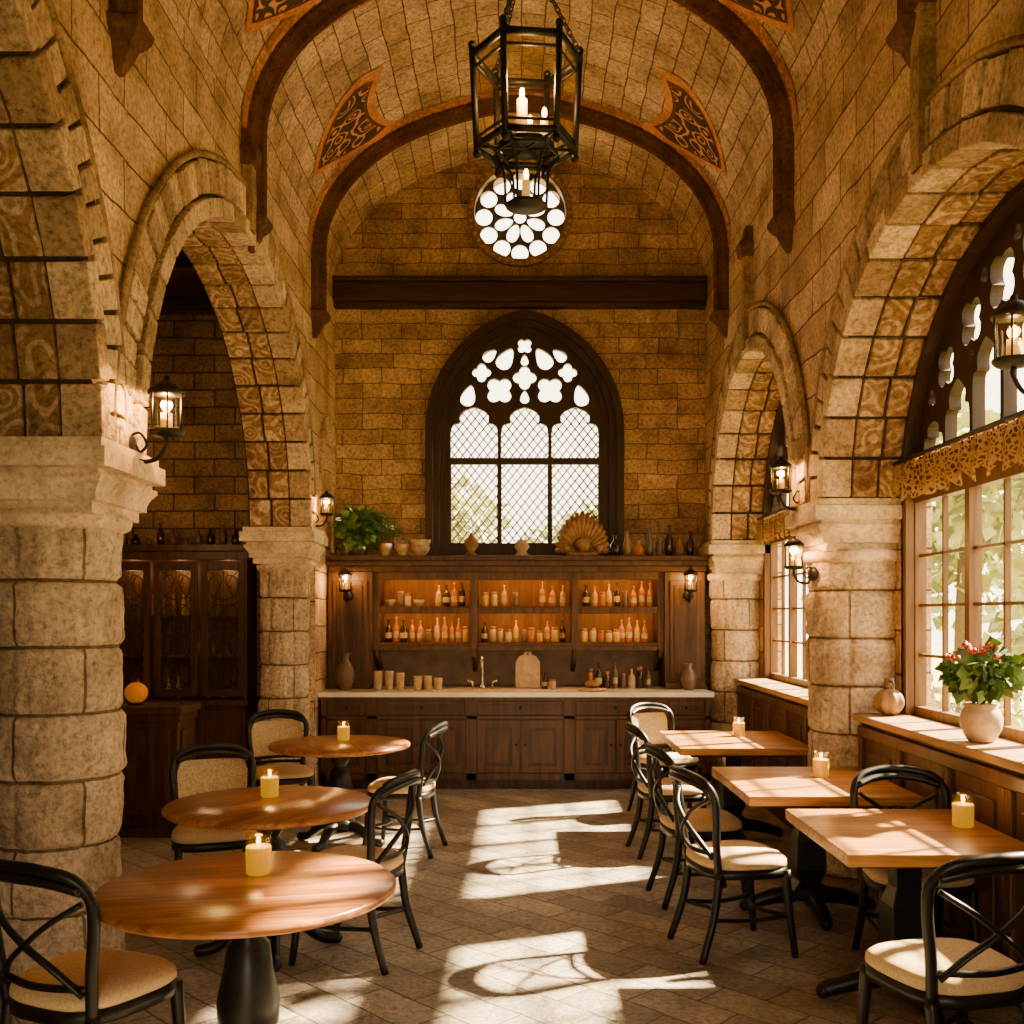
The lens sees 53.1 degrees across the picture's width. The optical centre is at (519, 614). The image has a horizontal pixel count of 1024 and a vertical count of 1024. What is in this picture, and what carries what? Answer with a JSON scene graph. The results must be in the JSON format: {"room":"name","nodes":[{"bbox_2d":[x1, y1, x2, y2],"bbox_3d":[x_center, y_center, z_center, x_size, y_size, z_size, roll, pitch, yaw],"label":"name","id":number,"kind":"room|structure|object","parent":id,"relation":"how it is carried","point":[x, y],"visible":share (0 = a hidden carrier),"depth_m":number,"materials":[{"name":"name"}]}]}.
{"room":"historic interior","nodes":[
{"label":"historic interior","id":0,"kind":"room"},
{"bbox_2d":[160,249,214,314],"bbox_3d":[-3.400,-2.975,4.150,2.000,0.350,12.300,0,0,0],"label":"ceiling","id":1,"kind":"structure","parent":0,"point":[185,293],"depth_m":9.40,"materials":[{"name":"brown wood"}]},
{"bbox_2d":[53,0,334,785],"bbox_3d":[-2.220,-0.910,4.450,0.500,5.220,12.900,0,0,0],"label":"wall","id":2,"kind":"structure","parent":0,"point":[169,104],"depth_m":5.77,"materials":[{"name":"stone"}]},
{"bbox_2d":[0,0,124,443],"bbox_3d":[-2.190,-1.931,2.650,0.570,2.262,4.724,0,0,0],"label":"stone arch","id":3,"kind":"object","parent":2,"relation":"attached to","point":[59,329],"visible":0.96,"depth_m":4.53,"materials":[{"name":"stone"}]},
{"bbox_2d":[45,0,128,423],"bbox_3d":[-1.940,-1.950,2.650,0.040,2.301,4.800,0,0,0],"label":"trim","id":4,"kind":"structure","parent":2,"relation":"attached to","point":[58,35],"depth_m":4.58,"materials":[{"name":"stone"}]},
{"bbox_2d":[110,150,316,528],"bbox_3d":[-1.940,-1.925,7.275,0.040,2.251,4.850,0,0,0],"label":"trim","id":5,"kind":"structure","parent":2,"relation":"attached to","point":[179,161],"depth_m":5.42,"materials":[{"name":"stone"}]},
{"bbox_2d":[117,157,315,527],"bbox_3d":[-2.190,-1.906,7.275,0.570,2.212,4.774,0,0,0],"label":"stone arch","id":6,"kind":"object","parent":2,"relation":"attached to","point":[200,210],"visible":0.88,"depth_m":8.01,"materials":[{"name":"stone"}]},
{"bbox_2d":[129,376,184,463],"bbox_3d":[-1.799,-0.959,5.033,0.303,0.429,0.182,0,0,0],"label":"lantern","id":7,"kind":"object","parent":6,"relation":"attached to","point":[167,389],"visible":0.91,"depth_m":5.01,"materials":[{"name":"metal"}]},
{"bbox_2d":[240,127,261,234],"bbox_3d":[-1.910,-3.080,7.275,0.120,0.720,0.160,0,0,0],"label":"rib","id":8,"kind":"object","parent":2,"relation":"attached to","point":[250,155],"visible":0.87,"depth_m":7.22,"materials":[{"name":"stone"}]},
{"bbox_2d":[316,491,333,526],"bbox_3d":[-1.855,-0.993,9.599,0.232,0.336,0.140,0,0,11],"label":"lantern","id":9,"kind":"object","parent":2,"relation":"attached to","point":[327,496],"visible":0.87,"depth_m":9.57,"materials":[{"name":"metal"}]},
{"bbox_2d":[319,415,336,552],"bbox_3d":[-1.955,-1.336,10.420,0.050,1.372,0.780,0,0,0],"label":"blind arch","id":10,"kind":"object","parent":2,"relation":"attached to","point":[326,423],"visible":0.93,"depth_m":10.46,"materials":[{"name":"stone"}]},
{"bbox_2d":[127,315,262,765],"bbox_3d":[-3.350,-0.750,10.180,2.100,4.900,0.240,0,0,0],"label":"wall","id":11,"kind":"structure","parent":0,"point":[206,488],"depth_m":10.06,"materials":[{"name":"stone"}]},
{"bbox_2d":[0,780,1022,1023],"bbox_3d":[-0.850,1.750,4.600,7.100,0.100,13.200,0,0,0],"label":"floor","id":12,"kind":"structure","parent":0,"point":[536,907],"depth_m":5.32,"materials":[{"name":"brown tile"}]},
{"bbox_2d":[0,436,164,975],"bbox_3d":[-2.240,0.450,4.950,0.780,2.500,0.780,0,0,0],"label":"stone column","id":13,"kind":"structure","parent":12,"relation":"on","point":[68,504],"depth_m":4.68,"materials":[{"name":"beige stone"}]},
{"bbox_2d":[0,859,185,1023],"bbox_3d":[-1.469,1.235,3.427,0.498,0.941,0.568,0,0,24],"label":"dining chair","id":14,"kind":"object","parent":12,"relation":"on","point":[94,984],"visible":1,"depth_m":3.27,"materials":[{"name":"black paint"}]},
{"bbox_2d":[118,702,200,837],"bbox_3d":[-2.860,1.200,8.050,0.560,1.000,0.480,0,0,0],"label":"base cabinet","id":15,"kind":"object","parent":12,"relation":"on","point":[155,731],"visible":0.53,"depth_m":7.83,"materials":[{"name":"brown wood"}]},
{"bbox_2d":[124,680,147,705],"bbox_3d":[-2.990,0.601,7.980,0.172,0.198,0.172,0,0,22],"label":"pumpkin","id":16,"kind":"object","parent":15,"relation":"on","point":[136,692],"visible":1,"depth_m":7.92,"materials":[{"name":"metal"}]},
{"bbox_2d":[117,544,259,786],"bbox_3d":[-3.275,0.520,9.810,1.450,2.360,0.480,0,0,0],"label":"display cabinet","id":17,"kind":"object","parent":12,"relation":"on","point":[190,610],"visible":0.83,"depth_m":9.68,"materials":[{"name":"brown wood"}]},
{"bbox_2d":[157,523,177,543],"bbox_3d":[-3.358,-0.777,9.800,0.191,0.191,0.090,0,0,0],"label":"bottles","id":18,"kind":"object","parent":17,"relation":"on","point":[173,538],"depth_m":9.77,"materials":[{"name":"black glass"}]},
{"bbox_2d":[193,525,239,543],"bbox_3d":[-2.891,-0.767,9.800,0.438,0.171,0.090,0,0,0],"label":"bottles","id":19,"kind":"object","parent":17,"relation":"on","point":[197,538],"depth_m":9.77,"materials":[{"name":"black glass"}]},
{"bbox_2d":[169,743,259,860],"bbox_3d":[-1.756,1.235,5.894,0.498,0.941,0.568,0,0,-20],"label":"dining chair","id":20,"kind":"object","parent":12,"relation":"on","point":[202,775],"visible":0.54,"depth_m":6.05,"materials":[{"name":"black paint"}]},
{"bbox_2d":[94,851,396,1023],"bbox_3d":[-0.960,1.325,3.620,1.040,0.750,1.040,0,0,-11],"label":"round table","id":21,"kind":"object","parent":12,"relation":"on","point":[210,897],"visible":0.95,"depth_m":3.53,"materials":[{"name":"brown wood"}]},
{"bbox_2d":[245,836,271,876],"bbox_3d":[-0.960,0.876,3.760,0.095,0.148,0.095,0,0,0],"label":"votive candle","id":22,"kind":"object","parent":21,"relation":"on","point":[258,856],"visible":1,"depth_m":3.72,"materials":[{"name":"yellow wax"}]},
{"bbox_2d":[161,786,370,971],"bbox_3d":[-1.270,1.325,5.200,1.040,0.750,1.040,0,0,27],"label":"round table","id":23,"kind":"object","parent":12,"relation":"on","point":[245,808],"visible":0.56,"depth_m":5.08,"materials":[{"name":"brown wood"}]},
{"bbox_2d":[260,770,278,797],"bbox_3d":[-1.310,0.876,5.360,0.095,0.148,0.095,0,0,0],"label":"votive candle","id":24,"kind":"object","parent":23,"relation":"on","point":[269,784],"visible":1,"depth_m":5.32,"materials":[{"name":"yellow wax"}]},
{"bbox_2d":[246,709,313,827],"bbox_3d":[-1.896,1.235,8.094,0.498,0.941,0.568,0,0,-20],"label":"dining chair","id":25,"kind":"object","parent":12,"relation":"on","point":[264,733],"visible":0.56,"depth_m":8.25,"materials":[{"name":"black paint"}]},
{"bbox_2d":[239,527,327,785],"bbox_3d":[-2.200,0.450,9.600,0.680,2.500,0.680,0,0,0],"label":"stone column","id":26,"kind":"structure","parent":12,"relation":"on","point":[285,558],"depth_m":9.39,"materials":[{"name":"beige stone"}]},
{"bbox_2d":[268,735,409,851],"bbox_3d":[-1.340,1.325,7.620,1.040,0.750,1.040,0,0,-25],"label":"round table","id":27,"kind":"object","parent":12,"relation":"on","point":[327,746],"visible":0.83,"depth_m":7.53,"materials":[{"name":"brown wood"}]},
{"bbox_2d":[337,722,349,740],"bbox_3d":[-1.340,0.876,7.780,0.095,0.148,0.095,0,0,0],"label":"votive candle","id":28,"kind":"object","parent":27,"relation":"on","point":[343,732],"visible":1,"depth_m":7.74,"materials":[{"name":"yellow wax"}]},
{"bbox_2d":[288,769,422,975],"bbox_3d":[-0.785,1.235,5.106,0.568,0.941,0.498,0,0,18],"label":"dining chair","id":29,"kind":"object","parent":12,"relation":"on","point":[393,860],"visible":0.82,"depth_m":4.99,"materials":[{"name":"black paint"}]},
{"bbox_2d":[362,721,447,858],"bbox_3d":[-0.804,1.235,7.392,0.568,0.941,0.498,0,0,10],"label":"dining chair","id":30,"kind":"object","parent":12,"relation":"on","point":[425,789],"visible":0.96,"depth_m":7.22,"materials":[{"name":"black paint"}]},
{"bbox_2d":[317,686,713,788],"bbox_3d":[-0.040,1.225,10.383,3.840,0.950,0.954,0,0,0],"label":"counter","id":31,"kind":"object","parent":12,"relation":"on","point":[499,737],"depth_m":9.94,"materials":[{"name":"brown wood"}]},
{"bbox_2d":[335,653,354,690],"bbox_3d":[-1.740,0.565,10.200,0.200,0.370,0.198,0,0,0],"label":"vase","id":32,"kind":"object","parent":31,"relation":"on","point":[345,672],"visible":1,"depth_m":10.14,"materials":[{"name":"brown ceramic"}]},
{"bbox_2d":[374,671,403,689],"bbox_3d":[-1.306,0.653,10.250,0.289,0.179,0.088,0,0,0],"label":"cups","id":33,"kind":"object","parent":31,"relation":"on","point":[400,681],"depth_m":10.21,"materials":[{"name":"beige ceramic"}]},
{"bbox_2d":[414,676,441,689],"bbox_3d":[-0.917,0.678,10.250,0.269,0.130,0.088,0,0,0],"label":"cups","id":34,"kind":"object","parent":31,"relation":"on","point":[417,679],"depth_m":10.21,"materials":[{"name":"beige ceramic"}]},
{"bbox_2d":[467,656,497,688],"bbox_3d":[-0.368,0.578,10.327,0.246,0.343,0.249,0,0,-40],"label":"faucet","id":35,"kind":"object","parent":31,"relation":"on","point":[482,686],"visible":1,"depth_m":10.34,"materials":[{"name":"metal"}]},
{"bbox_2d":[325,555,709,688],"bbox_3d":[-0.025,0.072,10.600,3.870,1.345,0.580,0,0,0],"label":"shelving","id":36,"kind":"object","parent":31,"relation":"on","point":[675,626],"visible":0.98,"depth_m":10.45,"materials":[{"name":"brown wood"}]},
{"bbox_2d":[338,567,352,602],"bbox_3d":[-1.740,-0.298,10.247,0.148,0.354,0.245,0,0,0],"label":"lantern","id":37,"kind":"object","parent":36,"relation":"attached to","point":[347,595],"visible":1,"depth_m":10.18,"materials":[{"name":"metal"}]},
{"bbox_2d":[330,505,400,554],"bbox_3d":[-1.572,-0.868,10.510,0.730,0.531,0.614,0,0,0],"label":"potted fern","id":38,"kind":"object","parent":36,"relation":"on","point":[357,531],"visible":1,"depth_m":10.38,"materials":[{"name":"green plant"}]},
{"bbox_2d":[378,539,430,554],"bbox_3d":[-1.183,-0.685,10.500,0.545,0.170,0.220,0,0,0],"label":"bowls","id":39,"kind":"object","parent":36,"relation":"on","point":[419,546],"visible":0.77,"depth_m":10.44,"materials":[{"name":"beige ceramic"}]},
{"bbox_2d":[385,591,423,605],"label":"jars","id":40,"kind":"object","parent":36,"relation":"in","point":[400,596],"depth_m":10.55,"materials":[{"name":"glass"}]},
{"bbox_2d":[464,533,478,554],"bbox_3d":[-0.500,-0.720,10.500,0.150,0.240,0.150,0,0,0],"label":"finial","id":41,"kind":"object","parent":36,"relation":"on","point":[470,543],"visible":0.8,"depth_m":10.45,"materials":[{"name":"orange ceramic"}]},
{"bbox_2d":[514,540,529,554],"bbox_3d":[0.020,-0.685,10.500,0.160,0.170,0.160,0,0,0],"label":"ceramic urn","id":42,"kind":"object","parent":36,"relation":"on","point":[521,546],"visible":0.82,"depth_m":10.45,"materials":[{"name":"beige ceramic"}]},
{"bbox_2d":[555,511,609,554],"bbox_3d":[0.640,-0.833,10.496,0.567,0.465,0.168,0,0,0],"label":"shell ornament","id":43,"kind":"object","parent":36,"relation":"on","point":[582,533],"visible":1,"depth_m":10.48,"materials":[{"name":"brown wood"}]},
{"bbox_2d":[610,525,693,554],"bbox_3d":[1.355,-0.760,10.520,0.870,0.320,0.117,0,0,0],"label":"decorative bottles","id":44,"kind":"object","parent":36,"relation":"on","point":[615,547],"visible":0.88,"depth_m":10.49,"materials":[{"name":"brown glass"}]},
{"bbox_2d":[683,567,697,602],"bbox_3d":[1.700,-0.298,10.247,0.148,0.354,0.245,0,0,0],"label":"lantern","id":45,"kind":"object","parent":36,"relation":"attached to","point":[687,595],"visible":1,"depth_m":10.18,"materials":[{"name":"metal"}]},
{"bbox_2d":[516,652,539,687],"bbox_3d":[0.080,0.562,10.528,0.250,0.370,0.080,0,0,0],"label":"cutting board","id":46,"kind":"object","parent":31,"relation":"on","point":[527,666],"visible":1,"depth_m":10.51,"materials":[{"name":"brown wood"}]},
{"bbox_2d":[577,680,607,691],"bbox_3d":[0.720,0.700,10.150,0.300,0.100,0.300,0,0,0],"label":"serving dish","id":47,"kind":"object","parent":31,"relation":"on","point":[591,686],"visible":1,"depth_m":10.08,"materials":[{"name":"brown wood"}]},
{"bbox_2d":[588,662,650,687],"bbox_3d":[1.018,0.617,10.500,0.649,0.266,0.078,0,0,0],"label":"bottles","id":48,"kind":"object","parent":31,"relation":"on","point":[639,673],"visible":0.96,"depth_m":10.48,"materials":[{"name":"orange glass"}]},
{"bbox_2d":[681,663,696,690],"bbox_3d":[1.680,0.615,10.200,0.160,0.270,0.158,0,0,0],"label":"vase","id":49,"kind":"object","parent":31,"relation":"on","point":[688,676],"visible":1,"depth_m":10.15,"materials":[{"name":"brown ceramic"}]},
{"bbox_2d":[626,702,701,819],"bbox_3d":[1.226,1.235,8.791,0.498,0.941,0.568,0,0,-30],"label":"dining chair","id":50,"kind":"object","parent":12,"relation":"on","point":[652,723],"visible":0.52,"depth_m":8.96,"materials":[{"name":"black paint"}]},
{"bbox_2d":[624,721,708,859],"bbox_3d":[1.033,1.235,7.346,0.568,0.941,0.498,0,0,-5],"label":"dining chair","id":51,"kind":"object","parent":12,"relation":"on","point":[691,794],"visible":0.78,"depth_m":7.17,"materials":[{"name":"black paint"}]},
{"bbox_2d":[644,742,746,909],"bbox_3d":[1.033,1.235,6.145,0.568,0.941,0.498,0,0,-6],"label":"dining chair","id":52,"kind":"object","parent":12,"relation":"on","point":[700,819],"visible":0.77,"depth_m":5.98,"materials":[{"name":"black paint"}]},
{"bbox_2d":[667,765,798,964],"bbox_3d":[1.054,1.235,5.239,0.568,0.941,0.498,0,0,-14],"label":"dining chair","id":53,"kind":"object","parent":12,"relation":"on","point":[717,859],"visible":1,"depth_m":5.08,"materials":[{"name":"black paint"}]},
{"bbox_2d":[698,540,769,783],"bbox_3d":[2.200,0.480,10.450,0.660,2.440,0.660,0,0,0],"label":"stone column","id":54,"kind":"structure","parent":12,"relation":"on","point":[735,567],"depth_m":10.23,"materials":[{"name":"beige stone"}]},
{"bbox_2d":[659,731,808,839],"bbox_3d":[1.625,1.325,7.850,0.970,0.750,1.100,0,0,0],"label":"rectangular table","id":55,"kind":"object","parent":12,"relation":"on","point":[724,744],"visible":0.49,"depth_m":7.77,"materials":[{"name":"brown wood"}]},
{"bbox_2d":[733,719,744,735],"bbox_3d":[1.720,0.876,8.050,0.095,0.148,0.095,0,0,0],"label":"votive candle","id":56,"kind":"object","parent":55,"relation":"on","point":[738,727],"visible":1,"depth_m":8.01,"materials":[{"name":"beige wax"}]},
{"bbox_2d":[734,678,810,829],"bbox_3d":[2.285,1.163,8.675,0.330,1.075,2.990,0,0,0],"label":"window ledge","id":57,"kind":"object","parent":12,"relation":"on","point":[763,704],"visible":0.39,"depth_m":8.73,"materials":[{"name":"brown wood"}]},
{"bbox_2d":[712,767,922,929],"bbox_3d":[1.655,1.325,5.890,0.910,0.750,1.060,0,0,0],"label":"rectangular table","id":58,"kind":"object","parent":12,"relation":"on","point":[765,787],"visible":0.84,"depth_m":5.80,"materials":[{"name":"brown wood"}]},
{"bbox_2d":[813,753,828,777],"bbox_3d":[1.770,0.876,6.020,0.095,0.148,0.095,0,0,0],"label":"votive candle","id":59,"kind":"object","parent":58,"relation":"on","point":[820,765],"visible":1,"depth_m":5.98,"materials":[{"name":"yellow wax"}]},
{"bbox_2d":[785,499,931,879],"bbox_3d":[2.240,0.480,6.850,0.740,2.440,0.740,0,0,0],"label":"stone column","id":60,"kind":"structure","parent":12,"relation":"on","point":[850,647],"depth_m":6.58,"materials":[{"name":"beige stone"}]},
{"bbox_2d":[784,536,817,584],"bbox_3d":[1.835,-0.358,6.717,0.219,0.317,0.133,0,0,-19],"label":"lantern","id":61,"kind":"object","parent":60,"relation":"attached to","point":[812,572],"visible":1,"depth_m":6.70,"materials":[{"name":"metal"}]},
{"bbox_2d":[785,809,1023,1022],"bbox_3d":[1.705,1.325,4.540,0.810,0.750,0.960,0,0,0],"label":"rectangular table","id":62,"kind":"object","parent":12,"relation":"on","point":[904,842],"visible":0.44,"depth_m":4.46,"materials":[{"name":"brown wood"}]},
{"bbox_2d":[952,796,973,827],"bbox_3d":[1.990,0.876,4.600,0.095,0.148,0.095,0,0,0],"label":"votive candle","id":63,"kind":"object","parent":62,"relation":"on","point":[962,812],"visible":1,"depth_m":4.56,"materials":[{"name":"yellow wax"}]},
{"bbox_2d":[850,765,980,950],"bbox_3d":[1.902,1.235,4.977,0.498,0.941,0.568,0,0,2],"label":"dining chair","id":64,"kind":"object","parent":12,"relation":"on","point":[874,879],"visible":0.57,"depth_m":5.11,"materials":[{"name":"black paint"}]},
{"bbox_2d":[853,713,1023,1009],"bbox_3d":[2.285,1.163,4.890,0.330,1.075,3.280,0,0,0],"label":"window ledge","id":65,"kind":"object","parent":12,"relation":"on","point":[989,776],"visible":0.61,"depth_m":4.94,"materials":[{"name":"brown wood"}]},
{"bbox_2d":[874,677,904,714],"bbox_3d":[2.300,0.508,6.380,0.179,0.236,0.179,0,0,21],"label":"vase","id":66,"kind":"object","parent":65,"relation":"on","point":[887,701],"visible":1,"depth_m":6.32,"materials":[{"name":"ceramic"}]},
{"bbox_2d":[934,635,1023,742],"bbox_3d":[2.247,0.360,4.955,0.398,0.530,0.557,0,0,0],"label":"geranium","id":67,"kind":"object","parent":65,"relation":"on","point":[983,675],"visible":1,"depth_m":4.93,"materials":[{"name":"green plant"}]},
{"bbox_2d":[856,851,1023,1023],"bbox_3d":[1.511,1.235,3.554,0.498,0.941,0.568,0,0,-14],"label":"dining chair","id":68,"kind":"object","parent":12,"relation":"on","point":[961,976],"visible":1,"depth_m":3.38,"materials":[{"name":"black paint"}]},
{"bbox_2d":[170,0,869,285],"bbox_3d":[0.000,-4.188,4.450,3.940,1.456,12.900,0,0,0],"label":"ceiling","id":69,"kind":"structure","parent":0,"point":[421,46],"depth_m":8.44,"materials":[{"name":"stone"}]},
{"bbox_2d":[246,0,321,32],"bbox_3d":[-1.491,-4.257,6.837,0.709,0.666,1.124,0,0,0],"label":"ornament","id":70,"kind":"object","parent":69,"relation":"attached to","point":[261,13],"visible":1,"depth_m":7.02,"materials":[{"name":"orange paint"}]},
{"bbox_2d":[314,67,397,175],"bbox_3d":[-1.491,-4.257,9.097,0.709,0.666,1.124,0,0,0],"label":"ornament","id":71,"kind":"object","parent":69,"relation":"attached to","point":[355,124],"visible":1,"depth_m":9.07,"materials":[{"name":"orange paint"}]},
{"bbox_2d":[106,0,915,77],"bbox_3d":[0.000,-3.788,5.000,3.980,2.296,0.460,0,0,0],"label":"rib","id":72,"kind":"object","parent":69,"relation":"attached to","point":[130,36],"visible":0.76,"depth_m":4.95,"materials":[{"name":"dark wood"}]},
{"bbox_2d":[468,0,583,214],"bbox_3d":[0.030,-3.383,5.000,0.565,2.785,0.521,0,0,0],"label":"lantern chandelier","id":73,"kind":"object","parent":72,"relation":"hanging from","point":[526,143],"visible":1,"depth_m":4.96,"materials":[{"name":"metal"}]},
{"bbox_2d":[242,0,797,253],"bbox_3d":[0.000,-3.788,7.450,3.980,2.296,0.460,0,0,0],"label":"rib","id":74,"kind":"object","parent":69,"relation":"attached to","point":[746,35],"visible":0.96,"depth_m":7.39,"materials":[{"name":"dark wood"}]},
{"bbox_2d":[309,87,730,338],"bbox_3d":[0.000,-3.788,9.750,3.980,2.296,0.460,0,0,0],"label":"rib","id":75,"kind":"object","parent":69,"relation":"attached to","point":[432,119],"visible":0.96,"depth_m":9.68,"materials":[{"name":"dark wood"}]},
{"bbox_2d":[642,67,725,175],"bbox_3d":[1.491,-4.257,9.097,0.709,0.666,1.124,0,0,0],"label":"ornament","id":76,"kind":"object","parent":69,"relation":"attached to","point":[684,124],"visible":1,"depth_m":9.07,"materials":[{"name":"orange paint"}]},
{"bbox_2d":[718,0,793,32],"bbox_3d":[1.491,-4.257,6.837,0.709,0.666,1.124,0,0,0],"label":"ornament","id":77,"kind":"object","parent":69,"relation":"attached to","point":[777,13],"visible":1,"depth_m":7.02,"materials":[{"name":"orange paint"}]},
{"bbox_2d":[335,157,712,721],"bbox_3d":[0.125,-1.675,11.050,4.850,6.750,0.300,0,0,0],"label":"wall","id":78,"kind":"structure","parent":0,"point":[389,362],"depth_m":10.90,"materials":[{"name":"brick"}]},
{"bbox_2d":[332,276,707,308],"bbox_3d":[0.000,-3.400,10.800,3.930,0.300,0.200,0,0,0],"label":"beam","id":79,"kind":"structure","parent":78,"relation":"attached to","point":[349,292],"depth_m":10.74,"materials":[{"name":"brown wood"}]},
{"bbox_2d":[467,160,572,266],"bbox_3d":[0.000,-4.260,10.919,1.120,1.120,0.203,0,0,0],"label":"window","id":80,"kind":"structure","parent":78,"relation":"in","point":[486,183],"depth_m":10.91,"materials":[{"name":"beige stone"}]},
{"bbox_2d":[425,309,623,554],"bbox_3d":[0.050,-1.930,10.900,2.120,2.600,0.280,0,0,0],"label":"window","id":81,"kind":"structure","parent":78,"relation":"in","point":[546,334],"depth_m":10.94,"materials":[{"name":"brown wood"}]},
{"bbox_2d":[705,0,1023,542],"bbox_3d":[2.220,-2.130,4.450,0.500,2.780,12.900,0,0,0],"label":"wall","id":82,"kind":"structure","parent":0,"point":[847,133],"depth_m":6.48,"materials":[{"name":"stone"}]},
{"bbox_2d":[736,226,753,350],"bbox_3d":[1.910,-2.775,8.700,0.120,1.030,0.160,0,0,0],"label":"console","id":83,"kind":"object","parent":82,"relation":"attached to","point":[745,247],"visible":0.88,"depth_m":8.64,"materials":[{"name":"stone"}]},
{"bbox_2d":[707,300,809,541],"bbox_3d":[1.940,-1.665,8.700,0.040,1.851,3.700,0,0,0],"label":"trim","id":84,"kind":"structure","parent":82,"relation":"attached to","point":[770,305],"depth_m":7.26,"materials":[{"name":"stone"}]},
{"bbox_2d":[708,305,809,540],"bbox_3d":[2.190,-1.646,8.700,0.570,1.812,3.624,0,0,0],"label":"blocks","id":85,"kind":"object","parent":82,"relation":"attached to","point":[756,377],"visible":0.66,"depth_m":9.56,"materials":[{"name":"stone"}]},
{"bbox_2d":[769,456,798,510],"bbox_3d":[1.844,-0.903,7.033,0.262,0.373,0.155,0,0,0],"label":"lantern","id":86,"kind":"object","parent":82,"relation":"attached to","point":[781,463],"visible":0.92,"depth_m":7.01,"materials":[{"name":"metal"}]},
{"bbox_2d":[762,399,810,687],"bbox_3d":[2.473,-0.820,8.700,0.145,2.900,3.060,0,0,0],"label":"window","id":87,"kind":"structure","parent":82,"relation":"in","point":[778,440],"depth_m":9.77,"materials":[{"name":"brown wood"}]},
{"bbox_2d":[756,505,793,543],"bbox_3d":[2.360,-0.830,8.700,0.055,0.269,2.920,0,0,0],"label":"lace valance","id":88,"kind":"object","parent":87,"relation":"hanging from","point":[766,532],"visible":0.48,"depth_m":9.56,"materials":[{"name":"fabric"}]},
{"bbox_2d":[758,500,1023,743],"bbox_3d":[2.510,0.470,4.450,0.180,2.460,12.900,0,0,0],"label":"window frame","id":89,"kind":"object","parent":82,"relation":"in","point":[898,607],"depth_m":6.53,"materials":[{"name":"wood"}]},
{"bbox_2d":[808,34,1023,501],"bbox_3d":[1.940,-1.600,4.900,0.040,1.721,3.900,0,0,0],"label":"trim","id":90,"kind":"structure","parent":82,"relation":"attached to","point":[1017,40],"depth_m":5.36,"materials":[{"name":"stone"}]},
{"bbox_2d":[810,46,1023,500],"bbox_3d":[2.190,-1.581,4.900,0.570,1.682,3.824,0,0,0],"label":"stone arch","id":91,"kind":"object","parent":82,"relation":"attached to","point":[913,234],"visible":0.95,"depth_m":5.66,"materials":[{"name":"stone"}]},
{"bbox_2d":[901,0,936,173],"bbox_3d":[1.910,-2.645,4.900,0.120,1.030,0.160,0,0,0],"label":"console","id":92,"kind":"object","parent":82,"relation":"attached to","point":[923,42],"visible":0.65,"depth_m":4.84,"materials":[{"name":"stone"}]},
{"bbox_2d":[899,179,1023,742],"bbox_3d":[2.473,-0.785,4.900,0.145,2.830,3.260,0,0,0],"label":"window","id":93,"kind":"structure","parent":82,"relation":"in","point":[976,279],"depth_m":5.69,"materials":[{"name":"brown wood"}]},
{"bbox_2d":[891,409,1023,501],"bbox_3d":[2.360,-0.830,4.900,0.055,0.269,3.120,0,0,0],"label":"lace valance","id":94,"kind":"object","parent":93,"relation":"hanging from","point":[982,431],"visible":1,"depth_m":5.44,"materials":[{"name":"gold lace fabric"}]},
{"bbox_2d":[990,294,1023,394],"bbox_3d":[2.291,-1.209,4.620,0.322,0.466,0.195,0,0,0],"label":"lantern","id":95,"kind":"object","parent":93,"relation":"attached to","point":[1011,311],"visible":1,"depth_m":4.60,"materials":[{"name":"metal"}]},
{"label":"outside","id":96,"kind":"structure","parent":0,"visible":0},
{"bbox_2d":[785,646,1023,726],"bbox_3d":[7.500,1.900,20.000,75.000,0.200,80.000,0,0,0],"label":"ground","id":97,"kind":"structure","parent":96,"point":[936,650],"depth_m":34.46,"materials":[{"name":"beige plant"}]},
{"bbox_2d":[452,475,511,542],"bbox_3d":[-1.559,-0.633,23.772,3.760,5.293,4.109,0,0,19],"label":"tree","id":98,"kind":"object","parent":97,"relation":"on","point":[475,496],"visible":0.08,"depth_m":22.97,"materials":[{"name":"green plant"}]},
{"bbox_2d":[523,497,597,542],"bbox_3d":[1.550,-0.633,27.407,4.109,5.293,3.760,0,0,-22],"label":"tree","id":99,"kind":"object","parent":97,"relation":"on","point":[591,507],"visible":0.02,"depth_m":26.54,"materials":[{"name":"green plant"}]},
{"bbox_2d":[800,393,1023,712],"bbox_3d":[6.594,-0.877,16.195,4.136,5.823,4.520,0,0,11],"label":"tree","id":100,"kind":"object","parent":97,"relation":"on","point":[992,496],"visible":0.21,"depth_m":15.67,"materials":[{"name":"green plant"}]},
{"bbox_2d":[931,673,1023,727],"bbox_3d":[5.195,1.371,9.681,1.938,1.454,15.541,0,0,0],"label":"hedge","id":101,"kind":"object","parent":97,"relation":"on","point":[1016,706],"visible":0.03,"depth_m":11.20,"materials":[{"name":"green plant"}]},
{"bbox_2d":[982,477,1023,655],"bbox_3d":[8.131,-0.633,13.678,3.760,5.293,4.109,0,0,11],"label":"tree","id":102,"kind":"object","parent":97,"relation":"on","point":[1017,565],"visible":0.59,"depth_m":13.57,"materials":[{"name":"green plant"}]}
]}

